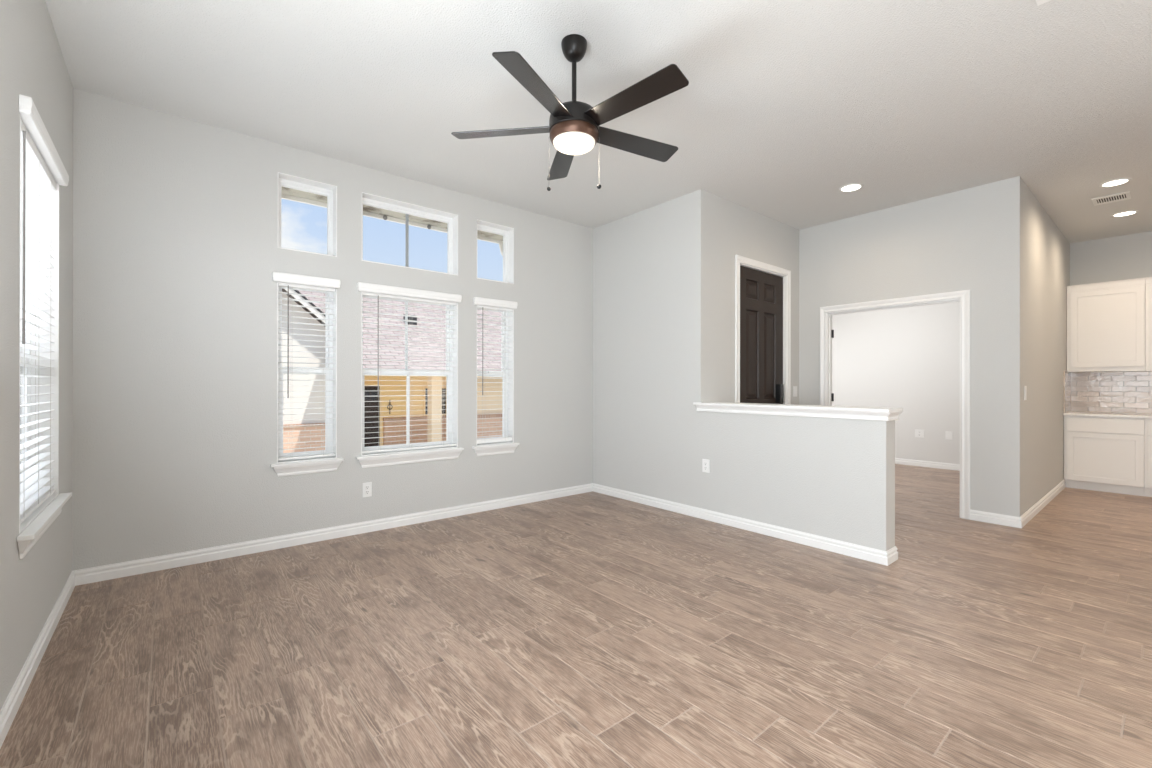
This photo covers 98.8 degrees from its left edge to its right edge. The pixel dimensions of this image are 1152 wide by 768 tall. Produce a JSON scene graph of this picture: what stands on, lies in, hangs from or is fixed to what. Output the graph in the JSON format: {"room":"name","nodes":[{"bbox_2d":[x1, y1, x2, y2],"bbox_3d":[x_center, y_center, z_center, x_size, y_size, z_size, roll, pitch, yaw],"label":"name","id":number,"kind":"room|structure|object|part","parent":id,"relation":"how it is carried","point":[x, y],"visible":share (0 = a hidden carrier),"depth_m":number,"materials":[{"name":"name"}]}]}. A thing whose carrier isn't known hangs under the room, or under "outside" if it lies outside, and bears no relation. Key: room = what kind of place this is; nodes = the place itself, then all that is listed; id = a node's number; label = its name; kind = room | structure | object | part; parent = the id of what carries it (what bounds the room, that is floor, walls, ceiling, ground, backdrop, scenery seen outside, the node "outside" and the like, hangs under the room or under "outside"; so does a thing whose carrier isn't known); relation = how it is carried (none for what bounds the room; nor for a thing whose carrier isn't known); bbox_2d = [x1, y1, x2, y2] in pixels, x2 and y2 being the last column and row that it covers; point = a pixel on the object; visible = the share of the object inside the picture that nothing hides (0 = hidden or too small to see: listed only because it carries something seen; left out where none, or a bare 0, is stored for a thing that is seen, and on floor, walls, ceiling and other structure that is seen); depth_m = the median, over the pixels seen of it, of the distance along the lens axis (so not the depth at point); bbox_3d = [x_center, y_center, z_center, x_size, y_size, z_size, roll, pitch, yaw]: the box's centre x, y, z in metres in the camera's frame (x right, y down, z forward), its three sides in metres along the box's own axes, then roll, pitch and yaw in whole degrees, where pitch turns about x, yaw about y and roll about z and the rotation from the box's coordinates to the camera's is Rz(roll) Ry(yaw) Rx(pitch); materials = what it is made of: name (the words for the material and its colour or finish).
{"room":"empty living room","nodes":[
{"label":"empty living room","id":0,"kind":"room"},
{"bbox_2d":[0,0,72,709],"bbox_3d":[-0.899,-0.289,0.282,0.125,3.050,7.019,0,0,-40],"label":"wall","id":1,"kind":"structure","parent":0,"point":[32,63],"depth_m":1.97,"materials":[{"name":"grey paint"}]},
{"bbox_2d":[0,571,74,748],"bbox_3d":[-0.885,1.190,0.371,0.015,0.092,6.899,0,0,-40],"label":"baseboard","id":2,"kind":"structure","parent":1,"relation":"attached to","point":[9,709],"depth_m":2.08,"materials":[{"name":"white paint"}]},
{"bbox_2d":[19,114,58,533],"bbox_3d":[-2.541,-0.244,2.240,0.166,1.670,0.900,0,0,-40],"label":"window","id":3,"kind":"structure","parent":1,"relation":"in","point":[29,390],"depth_m":2.61,"materials":[{"name":"white paint"}]},
{"bbox_3d":[-2.569,0.220,2.217,0.004,0.653,0.800,0,0,-40],"label":"glass","id":4,"kind":"part","parent":3,"relation":"part of","materials":[{"name":"clear glass"}]},
{"bbox_3d":[-2.569,0.213,2.217,0.027,0.700,0.844,0,0,-40],"label":"sash","id":5,"kind":"part","parent":3,"relation":"part of","materials":[{"name":"white plastic"}]},
{"bbox_3d":[-2.580,-0.244,2.208,0.065,1.668,0.898,0,0,-40],"label":"frame","id":6,"kind":"part","parent":3,"relation":"part of","materials":[{"name":"white plastic"}]},
{"bbox_2d":[19,94,68,523],"bbox_3d":[-2.483,-0.280,2.276,0.103,1.703,0.938,0,0,-40],"label":"window blind","id":7,"kind":"object","parent":3,"relation":"attached to","point":[36,178],"visible":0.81,"depth_m":2.29,"materials":[{"name":"white plastic"}]},
{"bbox_3d":[-2.530,-0.243,2.256,0.002,1.612,0.002,0,0,-40],"label":"ladder cord","id":8,"kind":"part","parent":7,"relation":"part of","materials":[{"name":"white fabric"}]},
{"bbox_3d":[-2.298,-0.243,2.058,0.002,1.612,0.002,0,0,-40],"label":"ladder cord","id":9,"kind":"part","parent":7,"relation":"part of","materials":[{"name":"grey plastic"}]},
{"bbox_3d":[-2.721,-0.243,2.487,0.002,1.612,0.002,0,0,-40],"label":"ladder cord","id":10,"kind":"part","parent":7,"relation":"part of","materials":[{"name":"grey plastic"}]},
{"bbox_3d":[-2.507,0.563,2.268,0.054,0.016,0.880,0,0,-40],"label":"rail","id":11,"kind":"part","parent":7,"relation":"part of","materials":[{"name":"white plastic"}]},
{"bbox_3d":[-2.489,-0.243,2.289,0.002,1.612,0.002,0,0,-40],"label":"ladder cord","id":12,"kind":"part","parent":7,"relation":"part of","materials":[{"name":"white fabric"}]},
{"bbox_3d":[-2.680,-0.243,2.521,0.002,1.612,0.002,0,0,-40],"label":"ladder cord","id":13,"kind":"part","parent":7,"relation":"part of","materials":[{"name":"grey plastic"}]},
{"bbox_2d":[17,492,71,558],"bbox_3d":[-2.496,0.638,2.273,0.147,0.106,0.986,0,0,-40],"label":"trim","id":14,"kind":"structure","parent":1,"relation":"attached to","point":[32,533],"depth_m":2.16,"materials":[{"name":"white paint"}]},
{"bbox_2d":[72,88,592,570],"bbox_3d":[-1.462,-0.286,4.449,4.549,3.050,0.125,0,0,-40],"label":"wall","id":15,"kind":"structure","parent":0,"point":[176,252],"depth_m":3.55,"materials":[{"name":"grey paint"}]},
{"bbox_2d":[277,282,336,462],"bbox_3d":[-2.140,-0.099,3.914,0.415,1.395,0.166,0,0,-40],"label":"window","id":16,"kind":"structure","parent":15,"relation":"in","point":[332,423],"depth_m":3.99,"materials":[{"name":"white paint"}]},
{"bbox_3d":[-2.180,-0.427,3.963,0.359,0.688,0.026,0,0,-40],"label":"sash","id":17,"kind":"part","parent":16,"relation":"part of","materials":[{"name":"white plastic"}]},
{"bbox_3d":[-2.164,0.218,3.942,0.359,0.705,0.027,0,0,-40],"label":"sash","id":18,"kind":"part","parent":16,"relation":"part of","materials":[{"name":"white plastic"}]},
{"bbox_2d":[272,272,340,459],"bbox_3d":[-2.103,-0.129,3.853,0.467,1.414,0.111,0,0,-40],"label":"window blind","id":19,"kind":"object","parent":16,"relation":"attached to","point":[288,280],"visible":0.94,"depth_m":3.85,"materials":[{"name":"white plastic"}]},
{"bbox_3d":[-2.177,-0.099,3.792,0.002,1.337,0.002,0,0,-40],"label":"ladder cord","id":20,"kind":"part","parent":19,"relation":"part of","materials":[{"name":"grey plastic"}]},
{"bbox_3d":[-2.113,0.570,3.879,0.395,0.016,0.054,0,0,-40],"label":"rail","id":21,"kind":"part","parent":19,"relation":"part of","materials":[{"name":"white plastic"}]},
{"bbox_3d":[-2.007,-0.098,3.932,0.002,1.337,0.002,0,0,-40],"label":"ladder cord","id":22,"kind":"part","parent":19,"relation":"part of","materials":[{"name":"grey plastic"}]},
{"bbox_2d":[270,456,343,476],"bbox_3d":[-2.108,0.645,3.868,0.501,0.106,0.147,0,0,-40],"label":"trim","id":23,"kind":"structure","parent":15,"relation":"attached to","point":[324,465],"depth_m":3.83,"materials":[{"name":"white paint"}]},
{"bbox_2d":[278,172,336,256],"bbox_3d":[-2.139,-1.310,3.916,0.415,0.572,0.166,0,0,-40],"label":"window","id":24,"kind":"structure","parent":15,"relation":"in","point":[284,180],"depth_m":3.98,"materials":[{"name":"white paint"}]},
{"bbox_2d":[73,483,592,585],"bbox_3d":[-1.440,1.193,4.377,4.259,0.092,0.015,0,0,-40],"label":"baseboard","id":25,"kind":"structure","parent":15,"relation":"attached to","point":[135,567],"depth_m":3.78,"materials":[{"name":"white paint"}]},
{"bbox_2d":[362,482,371,496],"bbox_3d":[-1.745,0.884,4.128,0.074,0.120,0.010,0,0,-40],"label":"wall outlet","id":26,"kind":"object","parent":15,"relation":"attached to","point":[366,487],"visible":1,"depth_m":4.13,"materials":[{"name":"white plastic"}]},
{"bbox_2d":[361,296,457,455],"bbox_3d":[-1.500,-0.098,4.444,0.869,1.395,0.166,0,0,-40],"label":"window","id":27,"kind":"structure","parent":15,"relation":"in","point":[451,377],"depth_m":4.65,"materials":[{"name":"white paint"}]},
{"bbox_3d":[-1.540,-0.426,4.492,0.813,0.688,0.026,0,0,-40],"label":"sash","id":28,"kind":"part","parent":27,"relation":"part of","materials":[{"name":"white plastic"}]},
{"bbox_3d":[-1.523,0.219,4.471,0.813,0.705,0.027,0,0,-40],"label":"sash","id":29,"kind":"part","parent":27,"relation":"part of","materials":[{"name":"white plastic"}]},
{"bbox_2d":[357,282,461,452],"bbox_3d":[-1.462,-0.129,4.382,0.921,1.416,0.111,0,0,-40],"label":"window blind","id":30,"kind":"object","parent":27,"relation":"attached to","point":[367,289],"visible":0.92,"depth_m":4.36,"materials":[{"name":"white plastic"}]},
{"bbox_3d":[-1.472,0.571,4.408,0.849,0.016,0.054,0,0,-40],"label":"rail","id":31,"kind":"part","parent":30,"relation":"part of","materials":[{"name":"white plastic"}]},
{"bbox_3d":[-1.259,-0.097,4.619,0.002,1.337,0.002,0,0,-40],"label":"ladder cord","id":32,"kind":"part","parent":30,"relation":"part of","materials":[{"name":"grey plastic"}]},
{"bbox_2d":[362,192,457,274],"bbox_3d":[-1.498,-1.309,4.444,0.869,0.572,0.166,0,0,-40],"label":"window","id":33,"kind":"structure","parent":15,"relation":"in","point":[376,201],"depth_m":4.50,"materials":[{"name":"white paint"}]},
{"bbox_2d":[356,446,463,467],"bbox_3d":[-1.467,0.646,4.397,0.955,0.106,0.147,0,0,-40],"label":"trim","id":34,"kind":"structure","parent":15,"relation":"attached to","point":[368,461],"depth_m":4.34,"materials":[{"name":"white paint"}]},
{"bbox_2d":[476,308,513,445],"bbox_3d":[-0.851,-0.097,4.979,0.423,1.395,0.166,0,0,-40],"label":"window","id":35,"kind":"structure","parent":15,"relation":"in","point":[509,400],"depth_m":5.10,"materials":[{"name":"white paint"}]},
{"bbox_3d":[-0.891,-0.424,5.028,0.367,0.688,0.026,0,0,-40],"label":"sash","id":36,"kind":"part","parent":35,"relation":"part of","materials":[{"name":"white plastic"}]},
{"bbox_3d":[-0.874,0.220,5.006,0.367,0.705,0.027,0,0,-40],"label":"sash","id":37,"kind":"part","parent":35,"relation":"part of","materials":[{"name":"white plastic"}]},
{"bbox_2d":[473,297,517,443],"bbox_3d":[-0.813,-0.128,4.918,0.475,1.416,0.111,0,0,-40],"label":"window blind","id":38,"kind":"object","parent":35,"relation":"attached to","point":[482,303],"visible":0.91,"depth_m":4.92,"materials":[{"name":"white plastic"}]},
{"bbox_3d":[-0.823,0.561,4.944,0.403,0.040,0.054,0,0,-40],"label":"rail","id":39,"kind":"part","parent":38,"relation":"part of","materials":[{"name":"white plastic"}]},
{"bbox_3d":[-0.750,-0.096,5.039,0.002,1.337,0.002,0,0,-40],"label":"ladder cord","id":40,"kind":"part","parent":38,"relation":"part of","materials":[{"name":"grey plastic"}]},
{"bbox_2d":[477,219,513,283],"bbox_3d":[-0.850,-1.307,4.980,0.423,0.572,0.166,0,0,-40],"label":"window","id":41,"kind":"structure","parent":15,"relation":"in","point":[506,232],"depth_m":5.08,"materials":[{"name":"white paint"}]},
{"bbox_2d":[472,441,518,455],"bbox_3d":[-0.819,0.647,4.933,0.509,0.106,0.147,0,0,-40],"label":"trim","id":42,"kind":"structure","parent":15,"relation":"attached to","point":[484,450],"depth_m":4.89,"materials":[{"name":"white paint"}]},
{"bbox_2d":[281,186,502,255],"bbox_3d":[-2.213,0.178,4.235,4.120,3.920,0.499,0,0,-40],"label":"eave","id":43,"kind":"object","parent":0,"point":[286,193],"visible":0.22,"depth_m":4.76,"materials":[{"name":"white"}]},
{"bbox_2d":[0,464,1151,767],"bbox_3d":[2.723,1.318,3.351,9.610,0.150,7.140,0,0,-40],"label":"floor","id":44,"kind":"structure","parent":0,"point":[592,629],"depth_m":2.35,"materials":[{"name":"brown wood"}]},
{"bbox_2d":[1064,416,1144,495],"bbox_3d":[6.305,0.815,5.893,0.608,0.868,0.639,0,0,-40],"label":"base cabinet","id":45,"kind":"object","parent":44,"relation":"on","point":[1105,454],"visible":0.94,"depth_m":5.69,"materials":[{"name":"white paint"}]},
{"bbox_3d":[6.084,0.479,5.698,0.019,0.160,0.610,0,0,-40],"label":"drawer","id":46,"kind":"part","parent":45,"relation":"part of","materials":[{"name":"white paint"}]},
{"bbox_3d":[6.083,0.856,5.698,0.019,0.572,0.610,0,0,-40],"label":"door","id":47,"kind":"part","parent":45,"relation":"part of","materials":[{"name":"white paint"}]},
{"bbox_2d":[1145,418,1151,496],"bbox_3d":[6.712,0.815,5.399,0.608,0.868,0.639,0,0,-40],"label":"base cabinet","id":48,"kind":"object","parent":44,"relation":"on","point":[1148,422],"visible":0.93,"depth_m":5.43,"materials":[{"name":"white paint"}]},
{"bbox_2d":[1063,411,1151,418],"bbox_3d":[6.504,0.365,5.644,0.620,0.030,1.284,0,0,-40],"label":"countertop","id":49,"kind":"structure","parent":48,"relation":"on","point":[1071,413],"depth_m":5.72,"materials":[{"name":"stone"}]},
{"bbox_3d":[6.491,0.480,5.205,0.019,0.160,0.610,0,0,-40],"label":"drawer","id":50,"kind":"part","parent":48,"relation":"part of","materials":[{"name":"white paint"}]},
{"bbox_3d":[6.491,0.856,5.204,0.019,0.572,0.610,0,0,-40],"label":"door","id":51,"kind":"part","parent":48,"relation":"part of","materials":[{"name":"white paint"}]},
{"bbox_2d":[45,0,1151,243],"bbox_3d":[2.727,-1.882,3.353,9.610,0.150,7.140,0,0,-40],"label":"ceiling","id":52,"kind":"structure","parent":0,"point":[785,105],"depth_m":3.05,"materials":[{"name":"white paint"}]},
{"bbox_2d":[451,34,688,190],"bbox_3d":[0.023,-1.417,2.611,1.281,0.786,1.265,0,0,-40],"label":"ceiling fan","id":53,"kind":"object","parent":52,"relation":"hanging from","point":[574,128],"visible":1,"depth_m":2.52,"materials":[{"name":"brown metal"}]},
{"bbox_3d":[-0.397,-1.361,2.675,0.544,0.006,0.138,0,14,8],"label":"blade","id":54,"kind":"part","parent":53,"relation":"part of","materials":[{"name":"black wood"}]},
{"bbox_3d":[-0.180,-1.361,2.272,0.138,0.006,0.544,16,7,25],"label":"blade","id":55,"kind":"part","parent":53,"relation":"part of","materials":[{"name":"black wood"}]},
{"bbox_3d":[-0.080,-1.360,3.006,0.138,0.006,0.544,-14,2,-10],"label":"blade","id":56,"kind":"part","parent":53,"relation":"part of","materials":[{"name":"black wood"}]},
{"bbox_3d":[-0.010,-1.269,2.623,0.224,0.044,0.224,0,0,-40],"label":"glass globe","id":57,"kind":"part","parent":53,"relation":"part of","materials":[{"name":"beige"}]},
{"bbox_3d":[0.272,-1.361,2.353,0.544,0.006,0.138,0,-14,44],"label":"blade","id":58,"kind":"part","parent":53,"relation":"part of","materials":[{"name":"black wood"}]},
{"bbox_3d":[0.333,-1.360,2.807,0.544,0.006,0.138,0,-14,-28],"label":"blade","id":59,"kind":"part","parent":53,"relation":"part of","materials":[{"name":"black wood"}]},
{"bbox_2d":[839,183,862,191],"bbox_3d":[2.527,-1.802,4.540,0.196,0.008,0.196,0,0,-40],"label":"recessed light","id":60,"kind":"object","parent":52,"relation":"in","point":[855,186],"visible":1,"depth_m":4.53,"materials":[{"name":"white plastic"}]},
{"bbox_2d":[1036,0,1050,5],"bbox_3d":[2.192,-1.805,2.155,0.275,0.006,0.300,0,0,-40],"label":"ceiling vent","id":61,"kind":"object","parent":52,"relation":"in","point":[1039,2],"visible":1,"depth_m":2.33,"materials":[{"name":"white"}]},
{"bbox_2d":[1091,191,1130,205],"bbox_3d":[5.202,-1.799,4.801,0.280,0.006,0.250,0,0,-40],"label":"ceiling vent","id":62,"kind":"object","parent":52,"relation":"in","point":[1125,195],"visible":1,"depth_m":4.79,"materials":[{"name":"white metal"}]},
{"bbox_2d":[1099,178,1130,186],"bbox_3d":[4.822,-1.799,4.420,0.196,0.008,0.196,0,0,-40],"label":"recessed light","id":63,"kind":"object","parent":52,"relation":"in","point":[1116,182],"visible":1,"depth_m":4.41,"materials":[{"name":"white plastic"}]},
{"bbox_2d":[1111,210,1138,216],"bbox_3d":[5.796,-1.797,5.220,0.196,0.008,0.196,0,0,-40],"label":"recessed light","id":64,"kind":"object","parent":52,"relation":"in","point":[1125,213],"visible":1,"depth_m":5.21,"materials":[{"name":"white plastic"}]},
{"bbox_2d":[593,189,894,550],"bbox_3d":[1.232,-0.282,4.623,0.171,3.050,3.037,0,0,-40],"label":"wall","id":65,"kind":"structure","parent":0,"point":[652,267],"depth_m":4.68,"materials":[{"name":"grey paint"}]},
{"bbox_2d":[702,459,709,472],"bbox_3d":[1.190,0.751,4.530,0.010,0.120,0.078,0,0,-40],"label":"wall outlet","id":66,"kind":"object","parent":65,"relation":"attached to","point":[705,463],"visible":1,"depth_m":4.53,"materials":[{"name":"white plastic"}]},
{"bbox_2d":[593,483,897,565],"bbox_3d":[1.235,1.197,4.616,0.201,0.092,3.052,0,0,-40],"label":"baseboard","id":67,"kind":"structure","parent":65,"relation":"attached to","point":[886,558],"depth_m":4.07,"materials":[{"name":"white paint"}]},
{"bbox_2d":[693,402,902,420],"bbox_3d":[1.706,0.212,4.043,0.280,0.082,1.613,0,0,-40],"label":"trim","id":68,"kind":"structure","parent":65,"relation":"on","point":[822,411],"depth_m":3.80,"materials":[{"name":"white paint"}]},
{"bbox_2d":[712,194,798,404],"bbox_3d":[1.909,-0.281,5.285,1.715,3.050,0.130,0,0,-40],"label":"wall","id":69,"kind":"structure","parent":0,"point":[737,229],"depth_m":4.91,"materials":[{"name":"grey paint"}]},
{"bbox_2d":[740,266,783,403],"bbox_3d":[1.996,0.014,5.296,0.918,2.444,0.106,0,0,-40],"label":"door","id":70,"kind":"structure","parent":69,"relation":"in","point":[761,293],"depth_m":5.29,"materials":[{"name":"brown paint"}]},
{"bbox_2d":[735,255,790,403],"bbox_3d":[1.975,-0.023,5.327,1.092,2.534,0.149,0,0,-40],"label":"trim","id":71,"kind":"structure","parent":69,"relation":"attached to","point":[739,260],"depth_m":5.46,"materials":[{"name":"white paint"}]},
{"bbox_2d":[793,386,796,396],"bbox_3d":[2.536,0.085,5.711,0.088,0.120,0.010,0,0,-40],"label":"light switch","id":72,"kind":"object","parent":69,"relation":"attached to","point":[794,387],"visible":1,"depth_m":5.70,"materials":[{"name":"white plastic"}]},
{"bbox_2d":[832,302,959,463],"bbox_3d":[5.158,-0.275,7.678,0.110,3.050,3.326,0,0,-40],"label":"wall","id":73,"kind":"structure","parent":0,"point":[907,358],"depth_m":7.62,"materials":[{"name":"white paint"}]},
{"bbox_2d":[915,429,923,437],"bbox_3d":[5.219,0.752,7.506,0.010,0.120,0.120,0,0,-40],"label":"wall outlet","id":74,"kind":"object","parent":73,"relation":"attached to","point":[918,433],"visible":1,"depth_m":7.50,"materials":[{"name":"white plastic"}]},
{"bbox_2d":[895,458,959,470],"bbox_3d":[5.108,1.204,7.636,0.015,0.092,3.326,0,0,-40],"label":"baseboard","id":75,"kind":"structure","parent":73,"relation":"attached to","point":[940,465],"depth_m":7.42,"materials":[{"name":"white paint"}]},
{"bbox_2d":[945,431,952,439],"bbox_3d":[5.453,0.752,7.223,0.010,0.120,0.085,0,0,-40],"label":"wall outlet","id":76,"kind":"object","parent":73,"relation":"attached to","point":[948,434],"visible":1,"depth_m":7.22,"materials":[{"name":"white plastic"}]},
{"bbox_2d":[799,176,1021,516],"bbox_3d":[2.756,-0.280,5.698,0.118,3.050,3.571,0,0,-40],"label":"wall","id":77,"kind":"structure","parent":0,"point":[970,239],"depth_m":4.55,"materials":[{"name":"grey paint"}]},
{"bbox_2d":[820,290,969,519],"bbox_3d":[3.236,0.190,5.101,0.137,2.112,1.354,0,0,-40],"label":"door frame","id":78,"kind":"structure","parent":77,"relation":"attached to","point":[826,313],"depth_m":4.65,"materials":[{"name":"white paint"}]},
{"bbox_2d":[831,330,833,400],"bbox_3d":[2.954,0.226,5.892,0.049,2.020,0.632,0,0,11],"label":"door hinge","id":79,"kind":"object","parent":78,"relation":"attached to","point":[832,331],"depth_m":5.60,"materials":[{"name":"black metal"}]},
{"bbox_2d":[1022,180,1069,514],"bbox_3d":[5.099,-0.277,5.394,3.108,3.050,0.120,0,0,-40],"label":"wall","id":80,"kind":"structure","parent":0,"point":[1045,250],"depth_m":5.02,"materials":[{"name":"grey paint"}]},
{"bbox_2d":[970,480,1064,527],"bbox_3d":[4.764,1.202,5.252,2.681,0.092,0.356,0,0,-40],"label":"baseboard","id":81,"kind":"structure","parent":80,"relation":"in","point":[1006,520],"depth_m":4.47,"materials":[{"name":"white paint"}]},
{"bbox_2d":[1024,386,1026,399],"bbox_3d":[4.029,0.081,4.426,0.080,0.130,0.010,0,0,-40],"label":"light switch","id":82,"kind":"object","parent":80,"relation":"attached to","point":[1025,387],"visible":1,"depth_m":4.41,"materials":[{"name":"white plastic"}]},
{"bbox_2d":[1070,231,1151,413],"bbox_3d":[7.481,-0.274,5.044,0.120,3.050,3.694,0,0,-40],"label":"wall","id":83,"kind":"structure","parent":0,"point":[1124,257],"depth_m":6.06,"materials":[{"name":"grey paint"}]},
{"bbox_2d":[1067,278,1145,371],"bbox_3d":[6.407,-0.681,5.977,0.348,1.062,0.639,0,0,-40],"label":"upper cabinet","id":84,"kind":"object","parent":83,"relation":"attached to","point":[1106,321],"visible":0.96,"depth_m":5.85,"materials":[{"name":"white paint"}]},
{"bbox_3d":[6.408,-1.177,5.978,0.347,0.070,0.639,0,0,-40],"label":"moulding","id":85,"kind":"part","parent":84,"relation":"part of","materials":[{"name":"white paint"}]},
{"bbox_2d":[1063,371,1151,413],"bbox_3d":[6.522,0.096,5.659,0.574,0.507,1.284,0,0,-40],"label":"backsplash","id":86,"kind":"structure","parent":83,"relation":"attached to","point":[1111,392],"depth_m":6.06,"materials":[{"name":"beige tile"}]},
{"bbox_2d":[1146,277,1151,370],"bbox_3d":[6.814,-0.681,5.483,0.348,1.062,0.639,0,0,-40],"label":"upper cabinet","id":87,"kind":"object","parent":83,"relation":"attached to","point":[1148,279],"visible":1,"depth_m":5.61,"materials":[{"name":"white paint"}]},
{"bbox_3d":[6.816,-1.177,5.484,0.347,0.070,0.639,0,0,-40],"label":"moulding","id":88,"kind":"part","parent":87,"relation":"part of","materials":[{"name":"white paint"}]},
{"bbox_3d":[6.696,-0.663,5.367,0.019,0.917,0.600,0,0,-40],"label":"door","id":89,"kind":"part","parent":87,"relation":"part of","materials":[{"name":"white paint"}]},
{"label":"outside","id":90,"kind":"structure","parent":0,"visible":0},
{"bbox_3d":[-5.025,2.276,21.787,100.000,0.150,100.000,0,0,-40],"label":"ground","id":91,"kind":"structure","parent":90,"visible":0},
{"bbox_2d":[282,289,501,452],"bbox_3d":[-8.688,-1.042,17.122,19.600,6.468,14.530,0,0,-40],"label":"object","id":92,"kind":"structure","parent":91,"relation":"on","point":[392,406],"depth_m":13.44,"materials":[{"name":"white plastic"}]},
{"bbox_3d":[-5.678,0.312,13.398,0.165,0.260,0.005,0,0,-40],"label":"pane","id":93,"kind":"part","parent":92,"relation":"part of","materials":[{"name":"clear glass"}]},
{"bbox_3d":[-5.777,1.123,13.353,0.897,2.138,0.049,0,0,-40],"label":"entry door","id":94,"kind":"part","parent":92,"relation":"part of","materials":[{"name":"brown paint"}]},
{"bbox_3d":[-5.774,1.087,13.349,1.057,2.210,0.060,0,0,-40],"label":"door frame","id":95,"kind":"part","parent":92,"relation":"part of","materials":[{"name":"brown"}]},
{"bbox_3d":[-5.528,0.313,13.522,0.165,0.260,0.005,0,0,-40],"label":"pane","id":96,"kind":"part","parent":92,"relation":"part of","materials":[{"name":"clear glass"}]},
{"bbox_2d":[403,314,416,324],"bbox_3d":[-4.975,-1.917,14.825,0.300,0.374,0.320,0,0,-40],"label":"roof vent","id":97,"kind":"object","parent":92,"relation":"attached to","point":[409,318],"depth_m":14.73,"materials":[{"name":"grey metal"}]},
{"bbox_3d":[-4.179,0.510,14.688,0.648,0.758,0.024,0,0,-40],"label":"pane","id":98,"kind":"part","parent":92,"relation":"part of","materials":[{"name":"clear glass"}]}
]}

